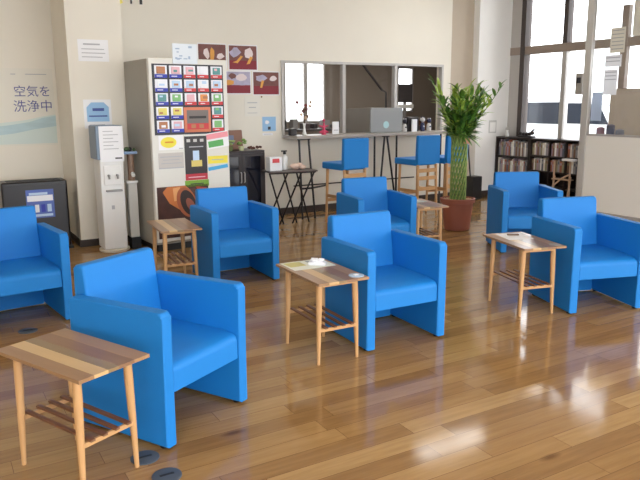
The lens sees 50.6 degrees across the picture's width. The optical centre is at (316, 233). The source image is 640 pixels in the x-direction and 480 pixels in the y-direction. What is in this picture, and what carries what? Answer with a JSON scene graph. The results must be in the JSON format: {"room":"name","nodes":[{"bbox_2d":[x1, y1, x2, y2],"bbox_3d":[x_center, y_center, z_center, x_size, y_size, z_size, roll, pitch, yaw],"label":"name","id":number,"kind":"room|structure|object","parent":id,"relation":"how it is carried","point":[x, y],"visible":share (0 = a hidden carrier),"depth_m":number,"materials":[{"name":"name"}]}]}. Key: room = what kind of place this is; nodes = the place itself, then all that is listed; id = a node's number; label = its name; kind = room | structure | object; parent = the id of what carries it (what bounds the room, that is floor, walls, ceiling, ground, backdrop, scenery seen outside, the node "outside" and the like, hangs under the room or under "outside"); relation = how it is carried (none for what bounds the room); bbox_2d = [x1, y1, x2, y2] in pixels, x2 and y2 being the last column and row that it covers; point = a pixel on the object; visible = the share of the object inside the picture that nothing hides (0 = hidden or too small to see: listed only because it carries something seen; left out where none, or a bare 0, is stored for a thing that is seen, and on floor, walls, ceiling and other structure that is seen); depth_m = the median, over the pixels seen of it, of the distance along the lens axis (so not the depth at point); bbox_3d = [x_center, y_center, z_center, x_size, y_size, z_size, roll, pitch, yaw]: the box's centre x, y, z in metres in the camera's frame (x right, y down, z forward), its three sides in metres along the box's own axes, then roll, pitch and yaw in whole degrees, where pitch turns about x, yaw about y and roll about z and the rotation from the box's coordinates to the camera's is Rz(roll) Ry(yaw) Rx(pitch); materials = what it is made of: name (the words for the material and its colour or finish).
{"room":"waiting room","nodes":[
{"label":"waiting room","id":0,"kind":"room"},
{"bbox_2d":[50,0,128,239],"bbox_3d":[-2.500,-1.623,7.456,0.565,3.420,0.790,-7,13,-29],"label":"wall column","id":1,"kind":"structure","parent":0,"point":[77,81],"depth_m":7.15,"materials":[{"name":"beige paint"}]},
{"bbox_2d":[77,39,108,61],"bbox_3d":[-2.323,-1.901,7.040,0.310,0.220,0.004,-7,13,-29],"label":"notice","id":2,"kind":"object","parent":1,"relation":"attached to","point":[88,49],"visible":1,"depth_m":7.04,"materials":[{"name":"white paper"}]},
{"bbox_2d":[83,99,111,128],"bbox_3d":[-2.316,-1.263,7.165,0.285,0.300,0.004,-7,13,-29],"label":"notice","id":3,"kind":"object","parent":1,"relation":"attached to","point":[96,112],"visible":0.88,"depth_m":7.16,"materials":[{"name":"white paper"}]},
{"bbox_2d":[0,0,474,207],"bbox_3d":[-2.596,-1.714,7.929,11.620,3.420,0.140,-7,13,-29],"label":"wall","id":4,"kind":"structure","parent":0,"point":[366,31],"depth_m":9.08,"materials":[{"name":"beige paint"}]},
{"bbox_2d":[0,68,57,146],"bbox_3d":[-3.278,-1.395,7.501,0.715,0.845,0.007,-7,13,-29],"label":"poster","id":5,"kind":"object","parent":4,"relation":"attached to","point":[27,104],"visible":1,"depth_m":7.53,"materials":[{"name":"beige paper"}]},
{"bbox_2d":[197,43,226,68],"bbox_3d":[-1.311,-2.226,8.502,0.390,0.310,0.005,-7,13,-29],"label":"wall picture","id":6,"kind":"object","parent":4,"relation":"attached to","point":[208,51],"visible":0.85,"depth_m":8.49,"materials":[{"name":"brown paper"}]},
{"bbox_2d":[226,71,250,93],"bbox_3d":[-1.019,-1.943,8.727,0.380,0.295,0.005,-7,13,-29],"label":"wall picture","id":7,"kind":"object","parent":4,"relation":"attached to","point":[238,82],"visible":0.84,"depth_m":8.73,"materials":[{"name":"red paper"}]},
{"bbox_2d":[228,44,257,70],"bbox_3d":[-0.947,-2.259,8.710,0.410,0.320,0.005,-7,13,-29],"label":"wall picture","id":8,"kind":"object","parent":4,"relation":"attached to","point":[240,57],"visible":1,"depth_m":8.71,"materials":[{"name":"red paper"}]},
{"bbox_2d":[244,96,259,115],"bbox_3d":[-0.844,-1.666,8.883,0.220,0.260,0.004,-7,13,-29],"label":"notice","id":9,"kind":"object","parent":4,"relation":"attached to","point":[252,103],"visible":1,"depth_m":8.88,"materials":[{"name":"white paper"}]},
{"bbox_2d":[252,71,279,94],"bbox_3d":[-0.666,-1.977,8.928,0.395,0.310,0.005,-7,13,-29],"label":"wall picture","id":10,"kind":"object","parent":4,"relation":"attached to","point":[263,82],"visible":1,"depth_m":8.92,"materials":[{"name":"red paper"}]},
{"bbox_2d":[262,117,275,130],"bbox_3d":[-0.634,-1.460,9.045,0.200,0.190,0.004,-7,13,-29],"label":"notice","id":11,"kind":"object","parent":4,"relation":"attached to","point":[268,123],"visible":1,"depth_m":9.04,"materials":[{"name":"blue paper"}]},
{"bbox_2d":[71,190,487,246],"bbox_3d":[-2.058,-0.037,8.018,12.300,0.085,0.824,-7,13,-29],"label":"baseboard","id":12,"kind":"structure","parent":4,"relation":"attached to","point":[89,242],"depth_m":9.48,"materials":[{"name":"grey"}]},
{"bbox_2d":[280,60,443,137],"bbox_3d":[0.722,-1.936,9.770,2.785,1.020,0.079,-7,13,-29],"label":"window","id":13,"kind":"structure","parent":4,"relation":"in","point":[342,64],"depth_m":9.58,"materials":[{"name":"silver metal"}]},
{"bbox_2d":[0,195,639,479],"bbox_3d":[0.771,0.925,3.420,12.500,0.100,11.750,-7,13,-29],"label":"floor","id":14,"kind":"structure","parent":0,"point":[539,394],"depth_m":3.56,"materials":[{"name":"brown wood"}]},
{"bbox_2d":[18,327,37,333],"bbox_3d":[-1.964,0.661,4.603,0.124,0.008,0.123,-7,13,-29],"label":"floor outlet","id":15,"kind":"object","parent":14,"relation":"on","point":[25,330],"visible":1,"depth_m":4.59,"materials":[{"name":"grey metal"}]},
{"bbox_2d":[0,205,72,319],"bbox_3d":[-2.154,0.232,4.823,0.600,0.770,0.614,-9,14,-36],"label":"armchair","id":16,"kind":"object","parent":14,"relation":"on","point":[35,269],"visible":0.96,"depth_m":4.93,"materials":[{"name":"blue leather"}]},
{"bbox_2d":[0,177,73,247],"bbox_3d":[-2.970,-0.194,7.148,0.680,0.738,0.303,-7,13,-29],"label":"air purifier","id":17,"kind":"object","parent":14,"relation":"on","point":[49,196],"visible":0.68,"depth_m":7.03,"materials":[{"name":"black plastic"}]},
{"bbox_2d":[5,178,59,182],"bbox_3d":[-2.970,-0.553,7.073,0.520,0.005,0.186,-7,13,-29],"label":"grille","id":18,"kind":"object","parent":17,"relation":"attached to","point":[44,179],"depth_m":7.04,"materials":[{"name":"black plastic"}]},
{"bbox_2d":[0,328,149,479],"bbox_3d":[-1.009,0.740,2.836,0.570,0.511,0.336,7,13,35],"label":"side table","id":19,"kind":"object","parent":14,"relation":"on","point":[78,358],"visible":1,"depth_m":2.78,"materials":[{"name":"brown wood"}]},
{"bbox_2d":[88,125,129,252],"bbox_3d":[-2.133,-0.462,7.021,0.310,1.300,0.350,-7,13,-29],"label":"water dispenser","id":20,"kind":"object","parent":14,"relation":"on","point":[106,141],"visible":1,"depth_m":6.92,"materials":[{"name":"white plastic"}]},
{"bbox_2d":[106,189,122,191],"bbox_3d":[-2.063,-0.435,6.904,0.160,0.020,0.052,-7,13,-29],"label":"drip tray","id":21,"kind":"object","parent":20,"relation":"on","point":[107,190],"depth_m":6.90,"materials":[{"name":"grey plastic"}]},
{"bbox_2d":[124,150,141,248],"bbox_3d":[-1.953,-0.349,7.139,0.145,1.030,0.165,-7,13,-29],"label":"dispenser","id":22,"kind":"object","parent":14,"relation":"on","point":[131,183],"visible":0.91,"depth_m":7.13,"materials":[{"name":"grey plastic"}]},
{"bbox_2d":[124,147,135,150],"bbox_3d":[-1.950,-0.874,7.041,0.124,0.047,0.070,-7,13,-29],"label":"ornament","id":23,"kind":"object","parent":22,"relation":"on","point":[125,148],"visible":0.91,"depth_m":7.03,"materials":[{"name":"green"}]},
{"bbox_2d":[124,150,136,154],"bbox_3d":[-1.960,-0.841,7.051,0.145,0.030,0.150,-7,13,-29],"label":"tray","id":24,"kind":"object","parent":22,"relation":"on","point":[131,152],"depth_m":6.99,"materials":[{"name":"blue plastic"}]},
{"bbox_2d":[130,450,159,464],"bbox_3d":[-0.746,0.973,2.942,0.124,0.008,0.123,-7,13,-29],"label":"floor outlet","id":25,"kind":"object","parent":14,"relation":"on","point":[146,457],"visible":0.89,"depth_m":2.93,"materials":[{"name":"grey metal"}]},
{"bbox_2d":[69,247,246,447],"bbox_3d":[-0.773,0.512,3.324,0.614,0.770,0.600,6,13,30],"label":"armchair","id":26,"kind":"object","parent":14,"relation":"on","point":[192,328],"visible":0.87,"depth_m":3.21,"materials":[{"name":"blue leather"}]},
{"bbox_2d":[152,467,181,479],"bbox_3d":[-0.619,1.000,2.798,0.124,0.008,0.123,-7,13,-29],"label":"floor outlet","id":27,"kind":"object","parent":14,"relation":"on","point":[169,473],"visible":1,"depth_m":2.80,"materials":[{"name":"grey metal"}]},
{"bbox_2d":[147,218,201,275],"bbox_3d":[-1.207,0.176,5.761,0.336,0.511,0.570,-5,12,-25],"label":"side table","id":28,"kind":"object","parent":14,"relation":"on","point":[181,226],"visible":0.94,"depth_m":5.64,"materials":[{"name":"brown wood"}]},
{"bbox_2d":[124,58,229,251],"bbox_3d":[-1.484,-0.856,7.306,0.860,1.955,0.719,-8,13,-34],"label":"vending machine","id":29,"kind":"object","parent":14,"relation":"on","point":[177,114],"visible":0.93,"depth_m":6.98,"materials":[{"name":"grey metal"}]},
{"bbox_2d":[157,184,207,239],"bbox_3d":[-1.382,-0.230,7.068,0.570,0.535,0.010,-8,13,-34],"label":"picture","id":30,"kind":"object","parent":29,"relation":"attached to","point":[174,201],"depth_m":7.00,"materials":[{"name":"orange paper"}]},
{"bbox_2d":[172,43,197,63],"bbox_3d":[-1.326,-1.805,6.811,0.265,0.195,0.007,-8,13,-34],"label":"notice","id":31,"kind":"object","parent":29,"relation":"on","point":[181,53],"visible":1,"depth_m":6.81,"materials":[{"name":"white paper"}]},
{"bbox_2d":[183,107,210,132],"bbox_3d":[-1.229,-1.173,6.990,0.300,0.255,0.015,-8,13,-34],"label":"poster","id":32,"kind":"object","parent":29,"relation":"attached to","point":[195,119],"depth_m":6.98,"materials":[{"name":"orange paper"}]},
{"bbox_2d":[190,186,278,279],"bbox_3d":[-0.730,0.007,5.935,0.600,0.770,0.614,-6,12,-27],"label":"armchair","id":33,"kind":"object","parent":14,"relation":"on","point":[237,232],"visible":0.86,"depth_m":5.88,"materials":[{"name":"blue leather"}]},
{"bbox_2d":[229,148,265,203],"bbox_3d":[-1.031,-0.591,8.619,0.640,0.930,0.512,-7,13,-29],"label":"base cabinet","id":34,"kind":"object","parent":14,"relation":"on","point":[246,166],"visible":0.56,"depth_m":8.45,"materials":[{"name":"black wood"}]},
{"bbox_2d":[229,140,234,150],"bbox_3d":[-1.067,-1.088,8.349,0.120,0.148,0.120,-7,13,-29],"label":"potted plant","id":35,"kind":"object","parent":34,"relation":"on","point":[230,141],"visible":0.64,"depth_m":8.33,"materials":[{"name":"green plant"}]},
{"bbox_2d":[228,130,242,149],"bbox_3d":[-1.054,-1.186,8.599,0.240,0.244,0.042,-7,13,-29],"label":"board","id":36,"kind":"object","parent":34,"relation":"on","point":[236,135],"visible":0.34,"depth_m":8.61,"materials":[{"name":"brown"}]},
{"bbox_2d":[236,138,246,150],"bbox_3d":[-0.932,-1.105,8.421,0.129,0.152,0.100,-2,11,-8],"label":"potted plant","id":37,"kind":"object","parent":34,"relation":"on","point":[241,148],"visible":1,"depth_m":8.39,"materials":[{"name":"green plant"}]},
{"bbox_2d":[247,146,261,148],"bbox_3d":[-0.781,-1.082,8.541,0.185,0.053,0.082,-7,13,-29],"label":"dried arrangement","id":38,"kind":"object","parent":34,"relation":"on","point":[248,147],"visible":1,"depth_m":8.52,"materials":[{"name":"brown"}]},
{"bbox_2d":[262,168,317,223],"bbox_3d":[-0.334,-0.448,8.498,0.620,0.695,0.340,-5,12,-21],"label":"folding table","id":39,"kind":"object","parent":14,"relation":"on","point":[306,170],"visible":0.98,"depth_m":8.43,"materials":[{"name":"brown metal"}]},
{"bbox_2d":[266,156,281,170],"bbox_3d":[-0.525,-0.857,8.343,0.170,0.170,0.122,-7,13,-29],"label":"box","id":40,"kind":"object","parent":39,"relation":"on","point":[274,163],"visible":1,"depth_m":8.29,"materials":[{"name":"white cardboard"}]},
{"bbox_2d":[281,150,287,169],"bbox_3d":[-0.403,-0.918,8.475,0.082,0.238,0.074,-7,13,-29],"label":"sanitizer bottle","id":41,"kind":"object","parent":39,"relation":"on","point":[284,157],"visible":0.97,"depth_m":8.45,"materials":[{"name":"white plastic"}]},
{"bbox_2d":[290,163,305,169],"bbox_3d":[-0.238,-0.838,8.457,0.221,0.089,0.121,-7,13,-29],"label":"cloth bundle","id":42,"kind":"object","parent":39,"relation":"on","point":[294,166],"visible":1,"depth_m":8.42,"materials":[{"name":"beige fabric"}]},
{"bbox_2d":[276,258,368,364],"bbox_3d":[0.026,0.476,4.165,0.336,0.511,0.570,-6,12,-28],"label":"side table","id":43,"kind":"object","parent":14,"relation":"on","point":[322,277],"visible":0.91,"depth_m":4.03,"materials":[{"name":"brown wood"}]},
{"bbox_2d":[281,260,334,270],"bbox_3d":[-0.054,0.197,4.259,0.290,0.002,0.210,-6,12,-28],"label":"leaflet","id":44,"kind":"object","parent":43,"relation":"on","point":[299,265],"visible":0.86,"depth_m":4.23,"materials":[{"name":"white"}]},
{"bbox_2d":[308,258,326,265],"bbox_3d":[0.004,0.177,4.241,0.110,0.043,0.060,2,11,10],"label":"pack","id":45,"kind":"object","parent":44,"relation":"on","point":[313,261],"visible":1,"depth_m":4.22,"materials":[{"name":"white"}]},
{"bbox_2d":[348,273,363,277],"bbox_3d":[0.233,0.246,3.975,0.091,0.009,0.092,-6,12,-28],"label":"coaster","id":46,"kind":"object","parent":43,"relation":"on","point":[356,275],"visible":1,"depth_m":3.96,"materials":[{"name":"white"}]},
{"bbox_2d":[322,137,368,221],"bbox_3d":[0.358,-0.665,8.547,0.380,1.086,0.500,-8,13,-33],"label":"bar stool","id":47,"kind":"object","parent":14,"relation":"on","point":[355,151],"visible":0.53,"depth_m":8.31,"materials":[{"name":"blue leather"}]},
{"bbox_2d":[283,130,446,219],"bbox_3d":[0.783,-0.879,9.647,2.554,1.085,0.524,-7,13,-29],"label":"bar table","id":48,"kind":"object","parent":14,"relation":"on","point":[308,137],"depth_m":9.46,"materials":[{"name":"grey laminate"}]},
{"bbox_2d":[288,128,296,135],"bbox_3d":[-0.320,-1.346,8.983,0.100,0.100,0.060,-10,14,-41],"label":"desk clock","id":49,"kind":"object","parent":48,"relation":"on","point":[291,132],"visible":1,"depth_m":8.96,"materials":[{"name":"black"}]},
{"bbox_2d":[295,100,311,134],"bbox_3d":[-0.164,-1.538,9.022,0.231,0.459,0.101,-7,13,-29],"label":"flower vase","id":50,"kind":"object","parent":48,"relation":"on","point":[310,101],"visible":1,"depth_m":9.02,"materials":[{"name":"white ceramic"}]},
{"bbox_2d":[319,119,328,134],"bbox_3d":[0.099,-1.449,9.210,0.143,0.210,0.068,-7,13,-29],"label":"ornament","id":51,"kind":"object","parent":48,"relation":"on","point":[323,131],"visible":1,"depth_m":9.20,"materials":[{"name":"pink plastic"}]},
{"bbox_2d":[332,122,338,133],"bbox_3d":[0.260,-1.448,9.304,0.100,0.170,0.026,-7,13,-29],"label":"menu card","id":52,"kind":"object","parent":48,"relation":"on","point":[335,125],"visible":0.95,"depth_m":9.29,"materials":[{"name":"white paper"}]},
{"bbox_2d":[283,130,446,138],"bbox_3d":[0.750,-1.402,9.601,2.550,0.040,0.400,-7,13,-29],"label":"countertop","id":53,"kind":"structure","parent":48,"relation":"on","point":[363,134],"depth_m":9.34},
{"bbox_2d":[366,107,401,132],"bbox_3d":[0.970,-1.627,9.728,0.560,0.350,0.134,-7,13,-29],"label":"laptop","id":54,"kind":"object","parent":48,"relation":"on","point":[382,120],"visible":1,"depth_m":9.66,"materials":[{"name":"silver metal"}]},
{"bbox_2d":[402,118,406,131],"bbox_3d":[1.283,-1.576,9.858,0.071,0.196,0.072,1,11,6],"label":"figurine","id":55,"kind":"object","parent":48,"relation":"on","point":[404,127],"visible":1,"depth_m":9.84,"materials":[{"name":"grey ceramic"}]},
{"bbox_2d":[404,117,418,131],"bbox_3d":[1.400,-1.610,9.992,0.200,0.210,0.100,-7,13,-29],"label":"case","id":56,"kind":"object","parent":48,"relation":"on","point":[408,119],"visible":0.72,"depth_m":9.93,"materials":[{"name":"black plastic"}]},
{"bbox_2d":[411,119,416,131],"bbox_3d":[1.428,-1.576,9.897,0.090,0.180,0.024,-7,13,-29],"label":"menu card","id":57,"kind":"object","parent":48,"relation":"on","point":[413,121],"visible":1,"depth_m":9.88,"materials":[{"name":"white paper"}]},
{"bbox_2d":[420,117,424,130],"bbox_3d":[1.569,-1.619,10.017,0.072,0.216,0.080,-7,13,-29],"label":"figurine","id":58,"kind":"object","parent":48,"relation":"on","point":[422,119],"visible":0.96,"depth_m":10.00,"materials":[{"name":"blue ceramic"}]},
{"bbox_2d":[426,118,430,130],"bbox_3d":[1.672,-1.621,10.079,0.071,0.196,0.072,1,11,6],"label":"figurine","id":59,"kind":"object","parent":48,"relation":"on","point":[428,128],"visible":0.99,"depth_m":10.06,"materials":[{"name":"grey ceramic"}]},
{"bbox_2d":[336,176,416,233],"bbox_3d":[0.570,-0.140,6.648,0.600,0.770,0.614,-4,12,-18],"label":"armchair","id":60,"kind":"object","parent":14,"relation":"on","point":[360,194],"visible":0.52,"depth_m":6.74,"materials":[{"name":"blue plastic"}]},
{"bbox_2d":[321,210,446,350],"bbox_3d":[0.424,0.280,4.480,0.600,0.770,0.614,-6,12,-28],"label":"armchair","id":61,"kind":"object","parent":14,"relation":"on","point":[406,271],"visible":0.85,"depth_m":4.40,"materials":[{"name":"blue leather"}]},
{"bbox_2d":[395,135,439,215],"bbox_3d":[1.344,-0.780,9.104,0.380,1.086,0.500,-7,13,-32],"label":"bar stool","id":62,"kind":"object","parent":14,"relation":"on","point":[427,146],"visible":0.91,"depth_m":8.88,"materials":[{"name":"blue leather"}]},
{"bbox_2d":[416,199,448,239],"bbox_3d":[1.040,-0.053,6.866,0.336,0.511,0.570,-4,12,-19],"label":"side table","id":63,"kind":"object","parent":14,"relation":"on","point":[429,205],"visible":0.56,"depth_m":6.68,"materials":[{"name":"brown wood"}]},
{"bbox_2d":[425,136,468,199],"bbox_3d":[1.768,-0.830,9.345,0.380,1.086,0.500,-7,13,-32],"label":"bar stool","id":64,"kind":"object","parent":14,"relation":"on","point":[445,159],"visible":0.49,"depth_m":9.09,"materials":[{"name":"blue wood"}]},
{"bbox_2d":[427,73,505,230],"bbox_3d":[1.687,-0.954,7.996,0.831,1.841,0.787,-3,11,-12],"label":"potted tree","id":65,"kind":"object","parent":14,"relation":"on","point":[462,121],"visible":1,"depth_m":7.90,"materials":[{"name":"green plant"}]},
{"bbox_2d":[466,145,481,199],"bbox_3d":[2.447,-0.959,10.601,0.221,0.851,0.200,-7,13,-29],"label":"dustpan","id":66,"kind":"object","parent":14,"relation":"on","point":[473,182],"visible":0.74,"depth_m":10.57,"materials":[{"name":"black plastic"}]},
{"bbox_2d":[495,136,539,171],"bbox_3d":[3.193,-1.056,10.804,0.250,0.955,0.700,-7,13,-29],"label":"bookshelf","id":67,"kind":"object","parent":14,"relation":"on","point":[498,138],"visible":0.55,"depth_m":10.84,"materials":[{"name":"black wood"}]},
{"bbox_2d":[501,157,509,171],"bbox_3d":[3.062,-1.114,10.991,0.151,0.239,0.034,-7,13,-29],"label":"book","id":68,"kind":"object","parent":67,"relation":"on","point":[502,158],"visible":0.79,"depth_m":10.95,"materials":[{"name":"grey paper"}]},
{"bbox_2d":[503,139,511,154],"bbox_3d":[3.076,-1.390,10.910,0.151,0.250,0.028,-7,13,-29],"label":"book","id":69,"kind":"object","parent":67,"relation":"on","point":[504,139],"visible":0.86,"depth_m":10.87,"materials":[{"name":"grey paper"}]},
{"bbox_2d":[513,158,521,171],"bbox_3d":[3.192,-1.074,10.771,0.151,0.242,0.028,-7,13,-29],"label":"book","id":70,"kind":"object","parent":67,"relation":"on","point":[514,159],"visible":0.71,"depth_m":10.73,"materials":[{"name":"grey paper"}]},
{"bbox_2d":[518,158,526,171],"bbox_3d":[3.246,-1.057,10.679,0.151,0.242,0.034,-7,13,-29],"label":"book","id":71,"kind":"object","parent":67,"relation":"on","point":[522,158],"visible":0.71,"depth_m":10.64,"materials":[{"name":"grey paper"}]},
{"bbox_2d":[517,129,535,137],"bbox_3d":[3.261,-1.561,10.529,0.100,0.138,0.330,-7,13,-29],"label":"carving","id":72,"kind":"object","parent":67,"relation":"on","point":[521,134],"visible":1,"depth_m":10.48,"materials":[{"name":"black"}]},
{"bbox_2d":[486,171,562,252],"bbox_3d":[2.149,-0.232,7.062,0.600,0.770,0.614,-1,11,-1],"label":"armchair","id":73,"kind":"object","parent":14,"relation":"on","point":[513,197],"visible":0.67,"depth_m":7.18,"materials":[{"name":"blue leather"}]},
{"bbox_2d":[483,232,566,316],"bbox_3d":[1.517,0.299,5.021,0.336,0.511,0.570,-4,11,-16],"label":"side table","id":74,"kind":"object","parent":14,"relation":"on","point":[538,244],"visible":0.89,"depth_m":4.87,"materials":[{"name":"brown wood"}]},
{"bbox_2d":[496,233,533,239],"bbox_3d":[1.489,0.024,5.098,0.200,0.001,0.240,-2,11,-10],"label":"paper sheet","id":75,"kind":"object","parent":74,"relation":"on","point":[504,235],"visible":1,"depth_m":5.09,"materials":[{"name":"white paper"}]},
{"bbox_2d":[528,138,578,196],"bbox_3d":[3.675,-0.901,9.985,0.250,0.955,1.205,-7,13,-29],"label":"bookshelf","id":76,"kind":"object","parent":14,"relation":"on","point":[545,177],"visible":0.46,"depth_m":10.08,"materials":[{"name":"black wood"}]},
{"bbox_2d":[562,144,564,156],"bbox_3d":[3.662,-1.213,9.911,0.151,0.184,0.034,-7,13,-29],"label":"book","id":77,"kind":"object","parent":76,"relation":"on","point":[563,146],"visible":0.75,"depth_m":9.87,"materials":[{"name":"grey paper"}]},
{"bbox_2d":[571,143,578,157],"bbox_3d":[3.747,-1.195,9.765,0.151,0.202,0.028,-7,13,-29],"label":"book","id":78,"kind":"object","parent":76,"relation":"on","point":[573,144],"visible":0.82,"depth_m":9.72,"materials":[{"name":"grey paper"}]},
{"bbox_2d":[551,161,573,196],"bbox_3d":[3.502,-0.700,9.729,0.167,0.667,0.466,-7,13,-29],"label":"wooden stand","id":79,"kind":"object","parent":14,"relation":"on","point":[569,180],"visible":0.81,"depth_m":9.62,"materials":[{"name":"beige wood"}]},
{"bbox_2d":[562,158,576,161],"bbox_3d":[3.576,-1.034,9.570,0.090,0.030,0.200,-7,13,-29],"label":"sheet","id":80,"kind":"object","parent":79,"relation":"on","point":[565,159],"visible":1,"depth_m":9.51,"materials":[{"name":"white paper"}]},
{"bbox_2d":[528,196,639,313],"bbox_3d":[2.036,0.141,5.138,0.600,0.770,0.614,-3,11,-12],"label":"armchair","id":81,"kind":"object","parent":14,"relation":"on","point":[601,254],"visible":0.98,"depth_m":5.07,"materials":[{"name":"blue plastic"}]},
{"bbox_2d":[285,64,436,134],"bbox_3d":[-0.074,-2.569,13.633,6.750,2.900,0.100,-7,13,-29],"label":"wall","id":82,"kind":"structure","parent":0,"point":[362,91],"depth_m":14.20,"materials":[{"name":"beige paint"}]},
{"bbox_2d":[284,63,413,122],"bbox_3d":[0.723,-2.919,13.989,3.150,1.200,0.080,-7,13,-29],"label":"window","id":83,"kind":"structure","parent":82,"relation":"in","point":[304,66],"depth_m":13.51,"materials":[{"name":"silver metal"}]},
{"bbox_2d":[469,0,512,190],"bbox_3d":[2.806,-2.333,10.929,0.800,3.420,0.260,-7,13,-29],"label":"wall pillar","id":84,"kind":"structure","parent":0,"point":[492,18],"depth_m":10.75,"materials":[{"name":"white paint"}]},
{"bbox_2d":[489,120,496,132],"bbox_3d":[2.836,-1.717,10.902,0.160,0.200,0.011,-7,13,-29],"label":"holder","id":85,"kind":"object","parent":84,"relation":"attached to","point":[492,123],"visible":1,"depth_m":10.90,"materials":[{"name":"white plastic"}]},
{"bbox_2d":[575,0,639,221],"bbox_3d":[4.234,-1.783,8.029,0.230,3.420,2.400,-7,13,-29],"label":"glass wall","id":86,"kind":"structure","parent":0,"point":[608,167],"depth_m":8.81,"materials":[{"name":"white"}]},
{"bbox_2d":[590,92,602,120],"bbox_3d":[3.671,-1.662,8.872,0.002,0.370,0.160,-7,13,-29],"label":"sheet","id":87,"kind":"object","parent":86,"relation":"attached to","point":[596,106],"visible":1,"depth_m":8.87,"materials":[{"name":"white paper"}]},
{"bbox_2d":[596,127,604,133],"bbox_3d":[3.778,-1.357,9.005,0.104,0.110,0.102,-7,13,-29],"label":"tin","id":88,"kind":"object","parent":86,"relation":"on","point":[600,130],"visible":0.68,"depth_m":8.96,"materials":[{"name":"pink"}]},
{"bbox_2d":[603,69,617,94],"bbox_3d":[3.758,-1.932,8.661,0.003,0.320,0.200,-7,13,-29],"label":"sheet","id":89,"kind":"object","parent":86,"relation":"attached to","point":[611,75],"visible":1,"depth_m":8.66,"materials":[{"name":"white paper"}]},
{"bbox_2d":[606,124,614,133],"bbox_3d":[3.853,-1.353,8.873,0.104,0.150,0.102,-7,13,-29],"label":"tin","id":90,"kind":"object","parent":86,"relation":"on","point":[610,128],"visible":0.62,"depth_m":8.83,"materials":[{"name":"grey metal"}]},
{"bbox_2d":[605,54,621,66],"bbox_3d":[3.767,-2.189,8.594,0.003,0.150,0.240,-7,13,-29],"label":"sheet","id":91,"kind":"object","parent":86,"relation":"attached to","point":[610,60],"visible":1,"depth_m":8.59,"materials":[{"name":"white paper"}]},
{"bbox_2d":[610,27,625,52],"bbox_3d":[3.787,-2.427,8.508,0.003,0.310,0.210,-7,13,-29],"label":"sheet","id":92,"kind":"object","parent":86,"relation":"attached to","point":[617,43],"visible":1,"depth_m":8.50,"materials":[{"name":"beige paper"}]},
{"bbox_2d":[615,129,623,134],"bbox_3d":[3.923,-1.301,8.760,0.104,0.090,0.102,-7,13,-29],"label":"tin","id":93,"kind":"object","parent":86,"relation":"on","point":[618,131],"visible":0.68,"depth_m":8.72,"materials":[{"name":"grey metal"}]},
{"bbox_2d":[608,88,639,135],"bbox_3d":[4.354,-1.103,9.121,0.100,1.670,0.960,-7,13,-29],"label":"wall","id":94,"kind":"structure","parent":0,"point":[624,109],"depth_m":9.18,"materials":[{"name":"beige paint"}]},
{"bbox_2d":[632,0,639,35],"bbox_3d":[6.604,-2.382,4.860,0.200,1.075,9.430,-7,13,-29],"label":"wall","id":95,"kind":"structure","parent":0,"point":[636,21],"depth_m":8.84,"materials":[{"name":"beige paint"}]},
{"bbox_2d":[507,0,639,138],"bbox_3d":[6.068,-1.410,6.028,0.140,3.420,11.640,-7,13,-29],"label":"window","id":96,"kind":"structure","parent":95,"relation":"in","point":[521,49],"depth_m":10.47,"materials":[{"name":"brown metal"}]},
{"bbox_2d":[575,73,583,93],"bbox_3d":[3.814,-2.163,9.802,0.062,0.300,0.120,-7,13,-29],"label":"control box","id":97,"kind":"object","parent":96,"relation":"attached to","point":[579,76],"visible":0.79,"depth_m":9.78,"materials":[{"name":"grey"}]},
{"bbox_3d":[0.853,-0.793,12.310,6.900,0.100,3.850,-7,13,-29],"label":"floor","id":98,"kind":"structure","parent":0,"visible":0},
{"bbox_2d":[285,128,339,131],"bbox_3d":[-0.030,-1.530,13.209,2.000,1.020,0.700,-7,13,-29],"label":"office desk","id":99,"kind":"object","parent":98,"relation":"on","point":[298,129],"visible":0.03,"depth_m":12.72,"materials":[{"name":"grey"}]},
{"bbox_2d":[285,119,339,128],"bbox_3d":[-0.041,-2.117,13.062,1.458,0.189,0.150,-7,13,-29],"label":"clutter","id":100,"kind":"object","parent":99,"relation":"on","point":[293,123],"visible":0.59,"depth_m":12.93,"materials":[{"name":"black"}]},
{"bbox_2d":[346,107,372,132],"bbox_3d":[0.753,-1.484,11.886,0.750,1.420,0.050,-7,13,-29],"label":"screen","id":101,"kind":"object","parent":98,"relation":"on","point":[357,119],"visible":0.18,"depth_m":11.75,"materials":[{"name":"grey fabric"}]},
{"bbox_2d":[362,65,386,107],"bbox_3d":[0.909,-2.020,11.906,0.780,2.463,0.040,-7,13,-29],"label":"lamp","id":102,"kind":"object","parent":98,"relation":"on","point":[364,66],"visible":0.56,"depth_m":11.88,"materials":[{"name":"black metal"}]},
{"bbox_2d":[397,84,419,130],"bbox_3d":[1.835,-2.143,14.072,0.600,1.870,0.400,-7,13,-29],"label":"monitor","id":103,"kind":"object","parent":98,"relation":"on","point":[405,91],"visible":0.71,"depth_m":13.92,"materials":[{"name":"grey"}]},
{"bbox_2d":[419,120,427,129],"bbox_3d":[2.160,-1.892,14.734,0.440,1.120,0.280,-7,13,-29],"label":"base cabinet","id":104,"kind":"object","parent":98,"relation":"on","point":[425,122],"visible":0.02,"depth_m":14.58,"materials":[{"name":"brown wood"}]},
{"label":"outside","id":105,"kind":"structure","parent":0,"visible":0},
{"bbox_2d":[286,118,321,120],"bbox_3d":[22.165,-4.275,29.852,51.500,0.100,90.000,-7,13,-29],"label":"ground","id":106,"kind":"structure","parent":105,"point":[310,119],"depth_m":63.80,"materials":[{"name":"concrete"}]},
{"bbox_2d":[527,98,609,138],"bbox_3d":[5.733,-2.188,15.133,1.640,1.620,4.280,-7,13,-29],"label":"parked car","id":107,"kind":"object","parent":106,"relation":"on","point":[542,115],"visible":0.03,"depth_m":14.57,"materials":[{"name":"white paint"}]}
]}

